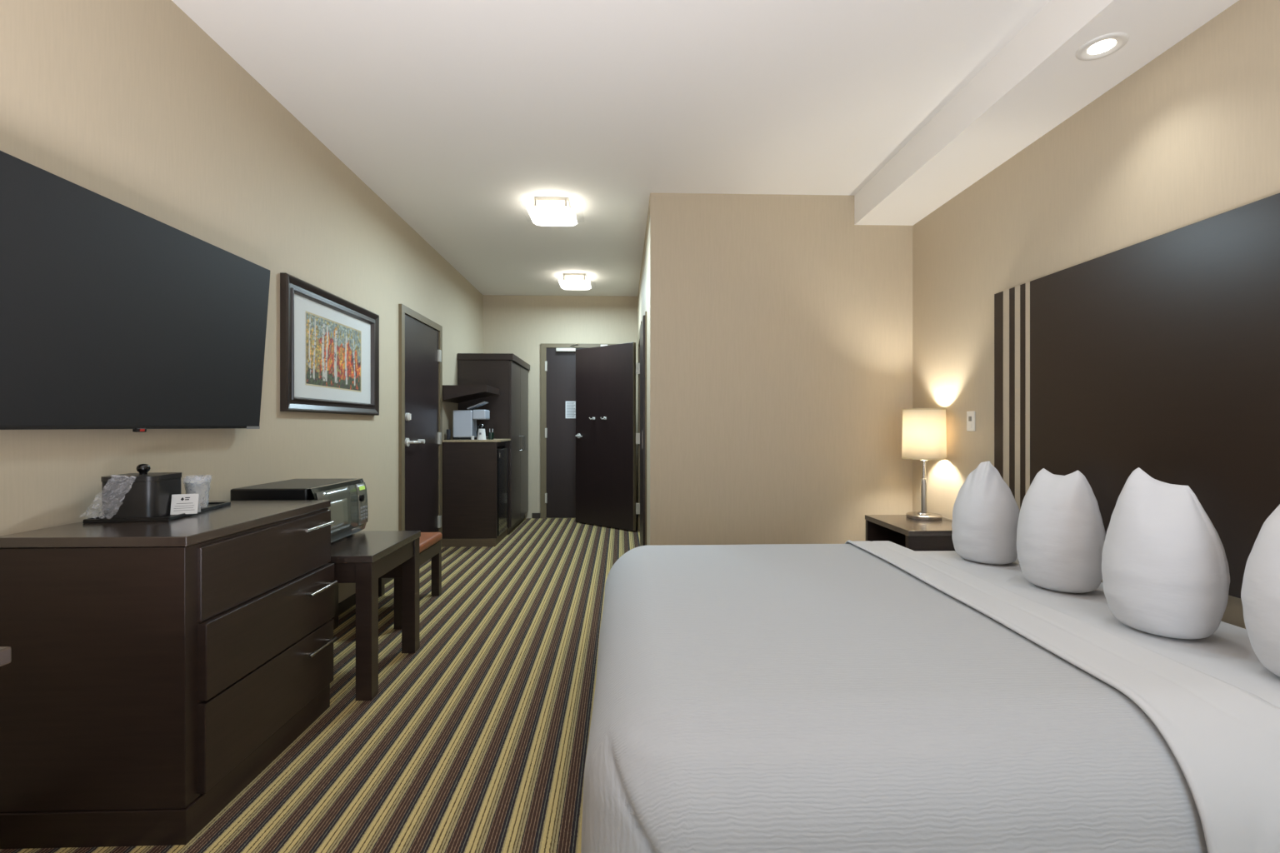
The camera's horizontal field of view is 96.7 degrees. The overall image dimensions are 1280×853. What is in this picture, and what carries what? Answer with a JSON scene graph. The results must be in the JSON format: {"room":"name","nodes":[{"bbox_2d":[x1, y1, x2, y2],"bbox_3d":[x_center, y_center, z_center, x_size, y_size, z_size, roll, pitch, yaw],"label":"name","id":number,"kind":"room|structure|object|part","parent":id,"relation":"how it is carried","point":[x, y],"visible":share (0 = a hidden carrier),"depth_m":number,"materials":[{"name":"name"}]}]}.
{"room":"hotel room","nodes":[
{"label":"hotel room","id":0,"kind":"room"},
{"bbox_2d":[0,0,483,603],"bbox_3d":[-1.832,-0.241,2.512,0.100,2.740,9.140,0,0,-2],"label":"wall","id":1,"kind":"structure","parent":0,"point":[131,103],"depth_m":2.35,"materials":[{"name":"paint"}]},
{"bbox_2d":[0,150,270,432],"bbox_3d":[-1.702,-0.344,1.931,0.118,0.725,1.264,0,0,-2],"label":"television","id":2,"kind":"object","parent":1,"relation":"attached to","point":[113,315],"visible":1,"depth_m":1.80,"materials":[{"name":"black plastic"}]},
{"bbox_2d":[280,272,379,415],"bbox_3d":[-1.792,-0.421,3.374,0.036,0.690,1.080,0,0,-2],"label":"framed picture","id":3,"kind":"object","parent":1,"relation":"attached to","point":[342,336],"visible":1,"depth_m":3.24,"materials":[{"name":"brown metal"}]},
{"bbox_2d":[306,313,360,390],"bbox_3d":[-1.802,-0.421,3.374,0.001,0.380,0.636,0,0,-2],"label":"painting","id":4,"kind":"object","parent":3,"relation":"attached to","point":[333,350],"depth_m":3.33},
{"bbox_2d":[338,578,394,615],"bbox_3d":[-1.733,1.097,1.190,0.012,0.065,6.290,0,0,-2],"label":"baseboard","id":5,"kind":"structure","parent":1,"relation":"attached to","point":[350,602],"depth_m":3.52,"materials":[{"name":"brown wood"}]},
{"bbox_2d":[398,304,442,548],"bbox_3d":[-1.816,0.097,4.829,0.081,2.065,0.980,0,0,-2],"label":"door","id":6,"kind":"structure","parent":1,"relation":"in","point":[420,338],"depth_m":4.78,"materials":[{"name":"brown wood"}]},
{"bbox_3d":[-1.796,0.125,4.534,0.061,0.024,0.141,0,0,-2],"label":"lever","id":7,"kind":"part","parent":6,"relation":"part of","materials":[{"name":"silver metal"}]},
{"bbox_2d":[442,385,499,403],"bbox_3d":[-1.662,-0.315,5.616,0.434,0.148,0.543,0,0,-2],"label":"wall shelf","id":8,"kind":"object","parent":1,"relation":"attached to","point":[451,393],"visible":0.98,"depth_m":5.35,"materials":[{"name":"brown wood"}]},
{"bbox_2d":[0,517,639,852],"bbox_3d":[0.085,1.179,2.574,3.935,0.100,9.140,0,0,-2],"label":"floor","id":9,"kind":"structure","parent":0,"point":[474,740],"depth_m":2.10,"materials":[{"name":"carpet"}]},
{"bbox_2d":[0,646,11,666],"bbox_3d":[-1.357,0.749,0.151,0.657,0.760,1.590,0,0,-2],"label":"desk","id":10,"kind":"object","parent":9,"relation":"on","point":[5,652],"visible":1,"depth_m":0.95,"materials":[{"name":"brown wood"}]},
{"bbox_2d":[0,500,337,849],"bbox_3d":[-1.465,0.713,1.907,0.564,0.832,0.763,0,0,-2],"label":"dresser","id":11,"kind":"object","parent":9,"relation":"on","point":[156,670],"visible":0.98,"depth_m":1.54,"materials":[{"name":"brown wood"}]},
{"bbox_2d":[82,501,230,523],"bbox_3d":[-1.629,0.291,1.950,0.232,0.012,0.378,0,0,-11],"label":"tray","id":12,"kind":"object","parent":11,"relation":"on","point":[211,506],"visible":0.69,"depth_m":1.78,"materials":[{"name":"black plastic"}]},
{"bbox_2d":[100,464,181,519],"bbox_3d":[-1.617,0.206,1.854,0.157,0.169,0.169,0,0,-11],"label":"ice bucket","id":13,"kind":"object","parent":12,"relation":"on","point":[144,493],"visible":0.98,"depth_m":1.78,"materials":[{"name":"black plastic"}]},
{"bbox_3d":[-1.617,0.164,1.854,0.157,0.015,0.169,0,0,-11],"label":"lid","id":14,"kind":"part","parent":13,"relation":"part of","materials":[{"name":"black plastic"}]},
{"bbox_3d":[-1.617,0.140,1.854,0.036,0.036,0.036,0,0,-11],"label":"knob","id":15,"kind":"part","parent":13,"relation":"part of","materials":[{"name":"black plastic"}]},
{"bbox_2d":[170,494,200,514],"bbox_3d":[-1.507,0.256,1.889,0.072,0.064,0.040,0,0,-24],"label":"tent card","id":16,"kind":"object","parent":12,"relation":"on","point":[181,503],"visible":1,"depth_m":1.88,"materials":[{"name":"white paper"}]},
{"bbox_2d":[174,503,193,510],"bbox_3d":[-1.502,0.265,1.876,0.056,0.024,0.006,0,0,-24],"label":"print","id":17,"kind":"object","parent":16,"relation":"attached to","point":[177,507],"depth_m":1.88,"materials":[{"name":"grey paper"}]},
{"bbox_2d":[185,480,209,508],"bbox_3d":[-1.587,0.235,2.039,0.082,0.111,0.084,0,0,-2],"label":"cup","id":18,"kind":"object","parent":12,"relation":"on","point":[201,487],"visible":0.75,"depth_m":2.02,"materials":[{"name":"white plastic"}]},
{"bbox_3d":[-1.240,0.441,1.939,0.014,0.207,0.708,0,0,-2],"label":"drawer","id":19,"kind":"part","parent":11,"relation":"part of","materials":[{"name":"brown wood"}]},
{"bbox_3d":[-1.235,0.899,1.939,0.025,0.250,0.708,0,0,-2],"label":"drawer","id":20,"kind":"part","parent":11,"relation":"part of","materials":[{"name":"brown wood"}]},
{"bbox_3d":[-1.233,0.659,1.939,0.028,0.216,0.708,0,0,-2],"label":"drawer","id":21,"kind":"part","parent":11,"relation":"part of","materials":[{"name":"brown wood"}]},
{"bbox_3d":[-1.222,0.379,2.154,0.036,0.011,0.185,0,0,-2],"label":"handle","id":22,"kind":"part","parent":11,"relation":"part of","materials":[{"name":"silver metal"}]},
{"bbox_3d":[-1.211,0.834,2.155,0.036,0.011,0.185,0,0,-2],"label":"handle","id":23,"kind":"part","parent":11,"relation":"part of","materials":[{"name":"silver metal"}]},
{"bbox_3d":[-1.208,0.614,2.155,0.036,0.011,0.185,0,0,-2],"label":"handle","id":24,"kind":"part","parent":11,"relation":"part of","materials":[{"name":"silver metal"}]},
{"bbox_2d":[328,530,420,700],"bbox_3d":[-1.436,0.830,2.609,0.658,0.598,0.563,0,0,-2],"label":"side table","id":25,"kind":"object","parent":9,"relation":"on","point":[360,558],"visible":0.48,"depth_m":2.42,"materials":[{"name":"brown wood"}]},
{"bbox_2d":[230,478,368,542],"bbox_3d":[-1.547,0.397,2.642,0.378,0.268,0.480,0,0,-2],"label":"microwave","id":26,"kind":"object","parent":25,"relation":"on","point":[348,508],"visible":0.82,"depth_m":2.57,"materials":[{"name":"black plastic"}]},
{"bbox_3d":[-1.576,0.390,2.641,0.320,0.254,0.480,0,0,-2],"label":"casing","id":27,"kind":"part","parent":26,"relation":"part of","materials":[{"name":"black plastic"}]},
{"bbox_3d":[-1.371,0.381,2.589,0.018,0.201,0.347,0,0,-2],"label":"door","id":28,"kind":"part","parent":26,"relation":"part of","materials":[{"name":"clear glass"}]},
{"bbox_3d":[-1.379,0.381,2.822,0.018,0.201,0.100,0,0,-2],"label":"control panel","id":29,"kind":"part","parent":26,"relation":"part of","materials":[{"name":"grey metal"}]},
{"bbox_3d":[-1.138,0.845,2.374,0.066,0.568,0.066,0,0,-2],"label":"leg","id":30,"kind":"part","parent":25,"relation":"part of","materials":[{"name":"brown wood"}]},
{"bbox_3d":[-1.154,0.845,2.864,0.066,0.568,0.066,0,0,-2],"label":"leg","id":31,"kind":"part","parent":25,"relation":"part of","materials":[{"name":"brown wood"}]},
{"bbox_2d":[331,532,442,629],"bbox_3d":[-1.543,0.920,3.497,0.444,0.418,0.690,0,0,-2],"label":"bench","id":32,"kind":"object","parent":9,"relation":"on","point":[429,542],"visible":0.34,"depth_m":3.55,"materials":[{"name":"brown wood"}]},
{"bbox_3d":[-1.722,0.986,3.179,0.052,0.286,0.052,0,0,-2],"label":"leg","id":33,"kind":"part","parent":32,"relation":"part of","materials":[{"name":"brown wood"}]},
{"bbox_3d":[-1.742,0.986,3.803,0.052,0.286,0.052,0,0,-2],"label":"leg","id":34,"kind":"part","parent":32,"relation":"part of","materials":[{"name":"brown wood"}]},
{"bbox_3d":[-1.344,0.986,3.191,0.052,0.286,0.052,0,0,-2],"label":"leg","id":35,"kind":"part","parent":32,"relation":"part of","materials":[{"name":"brown wood"}]},
{"bbox_2d":[419,532,442,553],"bbox_3d":[-1.543,0.739,3.497,0.444,0.056,0.690,0,0,-2],"label":"cushion","id":36,"kind":"object","parent":32,"relation":"on","point":[427,541],"depth_m":3.64,"materials":[{"name":"orange leather"}]},
{"bbox_3d":[-1.365,0.986,3.815,0.052,0.286,0.052,0,0,-2],"label":"leg","id":37,"kind":"part","parent":32,"relation":"part of","materials":[{"name":"brown wood"}]},
{"bbox_2d":[442,440,508,547],"bbox_3d":[-1.613,0.637,5.613,0.513,0.983,0.546,0,0,-2],"label":"base cabinet","id":38,"kind":"object","parent":9,"relation":"on","point":[469,469],"visible":0.92,"depth_m":5.35,"materials":[{"name":"brown wood"}]},
{"bbox_2d":[442,439,510,442],"bbox_3d":[-1.604,0.136,5.612,0.545,0.018,0.555,0,0,-2],"label":"countertop","id":39,"kind":"structure","parent":38,"relation":"on","point":[451,440],"depth_m":5.34,"materials":[{"name":"beige stone"}]},
{"bbox_2d":[446,429,450,439],"bbox_3d":[-1.831,0.076,5.444,0.024,0.100,0.060,0,0,-2],"label":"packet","id":40,"kind":"object","parent":39,"relation":"on","point":[448,431],"visible":1,"depth_m":5.42,"materials":[{"name":"black"}]},
{"bbox_2d":[452,401,489,439],"bbox_3d":[-1.653,-0.058,5.590,0.315,0.370,0.180,0,0,-2],"label":"coffee maker","id":41,"kind":"object","parent":39,"relation":"on","point":[464,421],"visible":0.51,"depth_m":5.50,"materials":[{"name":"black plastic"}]},
{"bbox_3d":[-1.592,-0.205,5.592,0.169,0.076,0.170,0,0,-2],"label":"lid","id":42,"kind":"part","parent":41,"relation":"part of","materials":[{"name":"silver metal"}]},
{"bbox_2d":[476,424,485,439],"bbox_3d":[-1.511,0.051,5.429,0.084,0.152,0.084,0,0,-2],"label":"paper cup","id":43,"kind":"object","parent":39,"relation":"on","point":[481,434],"visible":0.99,"depth_m":5.40,"materials":[{"name":"white paper"}]},
{"bbox_3d":[-1.511,-0.002,5.429,0.062,0.046,0.062,0,0,-2],"label":"lid","id":44,"kind":"part","parent":43,"relation":"part of","materials":[{"name":"black plastic"}]},
{"bbox_2d":[488,429,494,439],"bbox_3d":[-1.443,0.074,5.516,0.052,0.105,0.052,0,0,-2],"label":"holder","id":45,"kind":"object","parent":39,"relation":"on","point":[491,435],"visible":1,"depth_m":5.50,"materials":[{"name":"green glass"}]},
{"bbox_3d":[-1.617,0.172,5.621,0.470,0.053,0.490,0,0,-2],"label":"rail","id":46,"kind":"part","parent":38,"relation":"part of","materials":[{"name":"brown wood"}]},
{"bbox_2d":[497,447,507,536],"bbox_3d":[-1.589,0.634,5.622,0.486,0.840,0.440,0,0,-2],"label":"mini fridge","id":47,"kind":"object","parent":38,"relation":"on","point":[502,452],"visible":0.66,"depth_m":5.56,"materials":[{"name":"black plastic"}]},
{"bbox_3d":[-1.621,0.600,5.876,0.513,0.908,0.020,0,0,-2],"label":"panel","id":48,"kind":"part","parent":38,"relation":"part of","materials":[{"name":"brown wood"}]},
{"bbox_2d":[457,353,529,534],"bbox_3d":[-1.603,0.186,6.432,0.595,1.885,1.106,0,0,-2],"label":"wardrobe","id":49,"kind":"object","parent":9,"relation":"on","point":[507,372],"visible":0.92,"depth_m":5.91,"materials":[{"name":"brown wood"}]},
{"bbox_3d":[-1.615,-0.723,6.431,0.569,0.067,1.106,0,0,-2],"label":"cornice","id":50,"kind":"part","parent":49,"relation":"part of","materials":[{"name":"brown wood"}]},
{"bbox_3d":[-1.354,0.181,6.173,0.020,1.725,0.529,0,0,-2],"label":"door","id":51,"kind":"part","parent":49,"relation":"part of","materials":[{"name":"brown wood"}]},
{"bbox_3d":[-1.327,0.189,6.386,0.048,0.172,0.012,0,0,-2],"label":"handle","id":52,"kind":"part","parent":49,"relation":"part of","materials":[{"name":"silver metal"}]},
{"bbox_3d":[-1.331,0.189,6.495,0.048,0.172,0.012,0,0,-2],"label":"handle","id":53,"kind":"part","parent":49,"relation":"part of","materials":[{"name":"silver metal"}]},
{"bbox_3d":[-1.372,0.181,6.712,0.020,1.725,0.538,0,0,-2],"label":"door","id":54,"kind":"part","parent":49,"relation":"part of","materials":[{"name":"brown wood"}]},
{"bbox_2d":[865,515,954,551],"bbox_3d":[1.683,0.853,3.436,0.465,0.552,0.570,0,0,-2],"label":"nightstand","id":55,"kind":"object","parent":9,"relation":"on","point":[914,535],"visible":0.23,"depth_m":3.33,"materials":[{"name":"brown wood"}]},
{"bbox_3d":[1.689,0.869,3.704,0.436,0.521,0.032,0,0,-2],"label":"panel","id":56,"kind":"part","parent":55,"relation":"part of","materials":[{"name":"brown wood"}]},
{"bbox_2d":[901,408,952,520],"bbox_3d":[1.787,0.233,3.543,0.256,0.688,0.328,0,0,-2],"label":"table lamp","id":57,"kind":"object","parent":55,"relation":"on","point":[924,432],"visible":1,"depth_m":3.48,"materials":[{"name":"beige fabric"}]},
{"bbox_3d":[1.786,0.432,3.579,0.033,0.210,0.033,0,0,-2],"label":"stem","id":58,"kind":"part","parent":57,"relation":"part of","materials":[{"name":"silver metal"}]},
{"bbox_3d":[1.786,0.046,3.579,0.253,0.307,0.253,0,0,-2],"label":"lamp shade","id":59,"kind":"part","parent":57,"relation":"part of","materials":[{"name":"white fabric"}]},
{"bbox_3d":[1.786,-0.107,3.579,0.246,0.008,0.246,0,0,-2],"label":"shade trim","id":60,"kind":"part","parent":57,"relation":"part of","materials":[{"name":"beige fabric"}]},
{"bbox_3d":[1.786,0.199,3.579,0.256,0.008,0.256,0,0,-2],"label":"shade trim","id":61,"kind":"part","parent":57,"relation":"part of","materials":[{"name":"beige fabric"}]},
{"bbox_3d":[1.706,0.869,3.180,0.436,0.521,0.033,0,0,-2],"label":"panel","id":62,"kind":"part","parent":55,"relation":"part of","materials":[{"name":"brown wood"}]},
{"bbox_2d":[916,550,1279,709],"bbox_3d":[0.932,0.886,2.124,1.960,0.486,1.805,0,0,-2],"label":"bed","id":63,"kind":"object","parent":9,"relation":"on","point":[1228,656],"visible":0.07,"depth_m":1.75,"materials":[{"name":"grey fabric"}]},
{"bbox_2d":[580,544,1207,852],"bbox_3d":[0.583,0.822,2.099,1.500,0.419,1.991,0,0,-2],"label":"coverlet","id":64,"kind":"object","parent":63,"relation":"on","point":[762,698],"visible":0.97,"depth_m":1.24,"materials":[{"name":"grey fabric"}]},
{"bbox_2d":[951,461,1019,564],"bbox_3d":[1.645,0.403,2.707,0.255,0.478,0.290,0,0,-39],"label":"pillow","id":65,"kind":"object","parent":63,"relation":"on","point":[986,512],"visible":0.96,"depth_m":2.62,"materials":[{"name":"white fabric"}]},
{"bbox_2d":[1016,468,1105,593],"bbox_3d":[1.663,0.406,2.254,0.253,0.473,0.296,0,0,-32],"label":"pillow","id":66,"kind":"object","parent":63,"relation":"on","point":[1061,535],"visible":0.97,"depth_m":2.17,"materials":[{"name":"white fabric"}]},
{"bbox_2d":[845,540,1279,852],"bbox_3d":[1.483,0.813,2.126,0.795,0.434,2.007,0,0,-2],"label":"sheet","id":67,"kind":"object","parent":63,"relation":"on","point":[1224,739],"visible":0.77,"depth_m":1.27,"materials":[{"name":"grey fabric"}]},
{"bbox_2d":[1101,467,1229,639],"bbox_3d":[1.635,0.387,1.783,0.255,0.511,0.306,0,0,-23],"label":"pillow","id":68,"kind":"object","parent":63,"relation":"on","point":[1165,568],"visible":1,"depth_m":1.71,"materials":[{"name":"white fabric"}]},
{"bbox_2d":[1240,504,1279,677],"bbox_3d":[1.692,0.398,1.384,0.256,0.490,0.328,0,0,-15],"label":"pillow","id":69,"kind":"object","parent":63,"relation":"on","point":[1260,592],"visible":1,"depth_m":1.44,"materials":[{"name":"white fabric"}]},
{"bbox_2d":[483,295,637,518],"bbox_3d":[-0.061,-0.241,7.092,3.735,2.740,0.100,0,0,-2],"label":"wall","id":70,"kind":"structure","parent":0,"point":[518,326],"depth_m":7.00,"materials":[{"name":"paint"}]},
{"bbox_2d":[531,513,539,518],"bbox_3d":[-1.276,1.097,6.997,0.100,0.065,0.012,0,0,-2],"label":"baseboard","id":71,"kind":"structure","parent":70,"relation":"attached to","point":[533,515],"depth_m":6.99,"materials":[{"name":"brown wood"}]},
{"bbox_2d":[540,343,615,518],"bbox_3d":[-0.716,0.055,6.933,1.005,2.148,0.176,0,0,-2],"label":"door","id":72,"kind":"structure","parent":70,"relation":"in","point":[557,360],"depth_m":7.00,"materials":[{"name":"brown wood"}]},
{"bbox_2d":[565,401,575,418],"bbox_3d":[-0.831,-0.206,7.005,0.170,0.210,0.003,0,0,-2],"label":"notice","id":73,"kind":"object","parent":72,"relation":"attached to","point":[570,406],"visible":0.84,"depth_m":7.00,"materials":[{"name":"white paper"}]},
{"bbox_2d":[171,0,1050,296],"bbox_3d":[0.085,-1.661,2.574,3.935,0.100,9.140,0,0,-2],"label":"ceiling","id":74,"kind":"structure","parent":0,"point":[457,115],"depth_m":2.75,"materials":[{"name":"white paint"}]},
{"bbox_2d":[526,197,577,226],"bbox_3d":[-0.627,-1.552,4.112,0.430,0.118,0.380,0,0,-2],"label":"ceiling light","id":75,"kind":"object","parent":74,"relation":"attached to","point":[550,212],"visible":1,"depth_m":4.05,"materials":[{"name":"white glass"}]},
{"bbox_2d":[558,273,591,289],"bbox_3d":[-0.693,-1.552,6.101,0.430,0.118,0.380,0,0,-2],"label":"ceiling light","id":76,"kind":"object","parent":74,"relation":"attached to","point":[572,281],"visible":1,"depth_m":6.03,"materials":[{"name":"white glass"}]},
{"bbox_2d":[558,280,591,289],"bbox_3d":[-0.693,-1.512,6.101,0.330,0.039,0.330,0,0,-2],"label":"diffuser","id":77,"kind":"object","parent":76,"relation":"attached to","point":[564,285],"depth_m":6.03,"materials":[{"name":"white"}]},
{"bbox_2d":[637,205,649,545],"bbox_3d":[0.069,-0.241,5.534,0.100,2.740,3.022,0,0,-2],"label":"wall","id":78,"kind":"structure","parent":0,"point":[643,288],"depth_m":4.41,"materials":[{"name":"paint"}]},
{"bbox_2d":[575,321,641,531],"bbox_3d":[-0.165,0.079,6.077,0.549,2.100,1.632,0,0,-28],"label":"door","id":79,"kind":"structure","parent":78,"relation":"in","point":[607,438],"depth_m":6.32,"materials":[{"name":"brown wood"}]},
{"bbox_2d":[640,311,646,546],"bbox_3d":[0.023,0.114,4.838,0.036,2.030,0.770,0,0,-2],"label":"door","id":80,"kind":"structure","parent":78,"relation":"in","point":[643,327],"depth_m":4.45,"materials":[{"name":"brown wood"}]},
{"bbox_2d":[649,192,912,545],"bbox_3d":[0.988,-0.241,4.002,1.838,2.740,0.100,0,0,-2],"label":"wall partition","id":81,"kind":"structure","parent":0,"point":[781,326],"depth_m":3.95,"materials":[{"name":"paint"}]},
{"bbox_2d":[854,0,1239,225],"bbox_3d":[1.795,-1.508,1.067,0.413,0.205,5.818,0,0,-2],"label":"ceiling","id":82,"kind":"structure","parent":0,"point":[1037,82],"depth_m":2.46,"materials":[{"name":"white paint"}]},
{"bbox_2d":[1075,32,1129,60],"bbox_3d":[1.708,-1.403,2.106,0.154,0.006,0.154,0,0,-2],"label":"recessed light","id":83,"kind":"object","parent":82,"relation":"in","point":[1101,47],"visible":1,"depth_m":2.10,"materials":[{"name":"white plastic"}]},
{"bbox_2d":[912,0,1279,629],"bbox_3d":[2.001,-0.241,2.636,0.100,2.740,9.140,0,0,-2],"label":"wall","id":84,"kind":"structure","parent":0,"point":[1192,136],"depth_m":2.48,"materials":[{"name":"paint"}]},
{"bbox_2d":[966,410,974,431],"bbox_3d":[1.923,-0.031,3.312,0.012,0.116,0.074,0,0,-2],"label":"wall plate","id":85,"kind":"object","parent":84,"relation":"attached to","point":[970,415],"visible":1,"depth_m":3.30,"materials":[{"name":"white plastic"}]},
{"bbox_2d":[994,192,1279,598],"bbox_3d":[1.944,-0.077,2.134,0.045,1.262,1.820,0,0,-2],"label":"headboard","id":86,"kind":"object","parent":84,"relation":"attached to","point":[1159,356],"visible":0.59,"depth_m":2.11,"materials":[{"name":"brown wood"}]}
]}

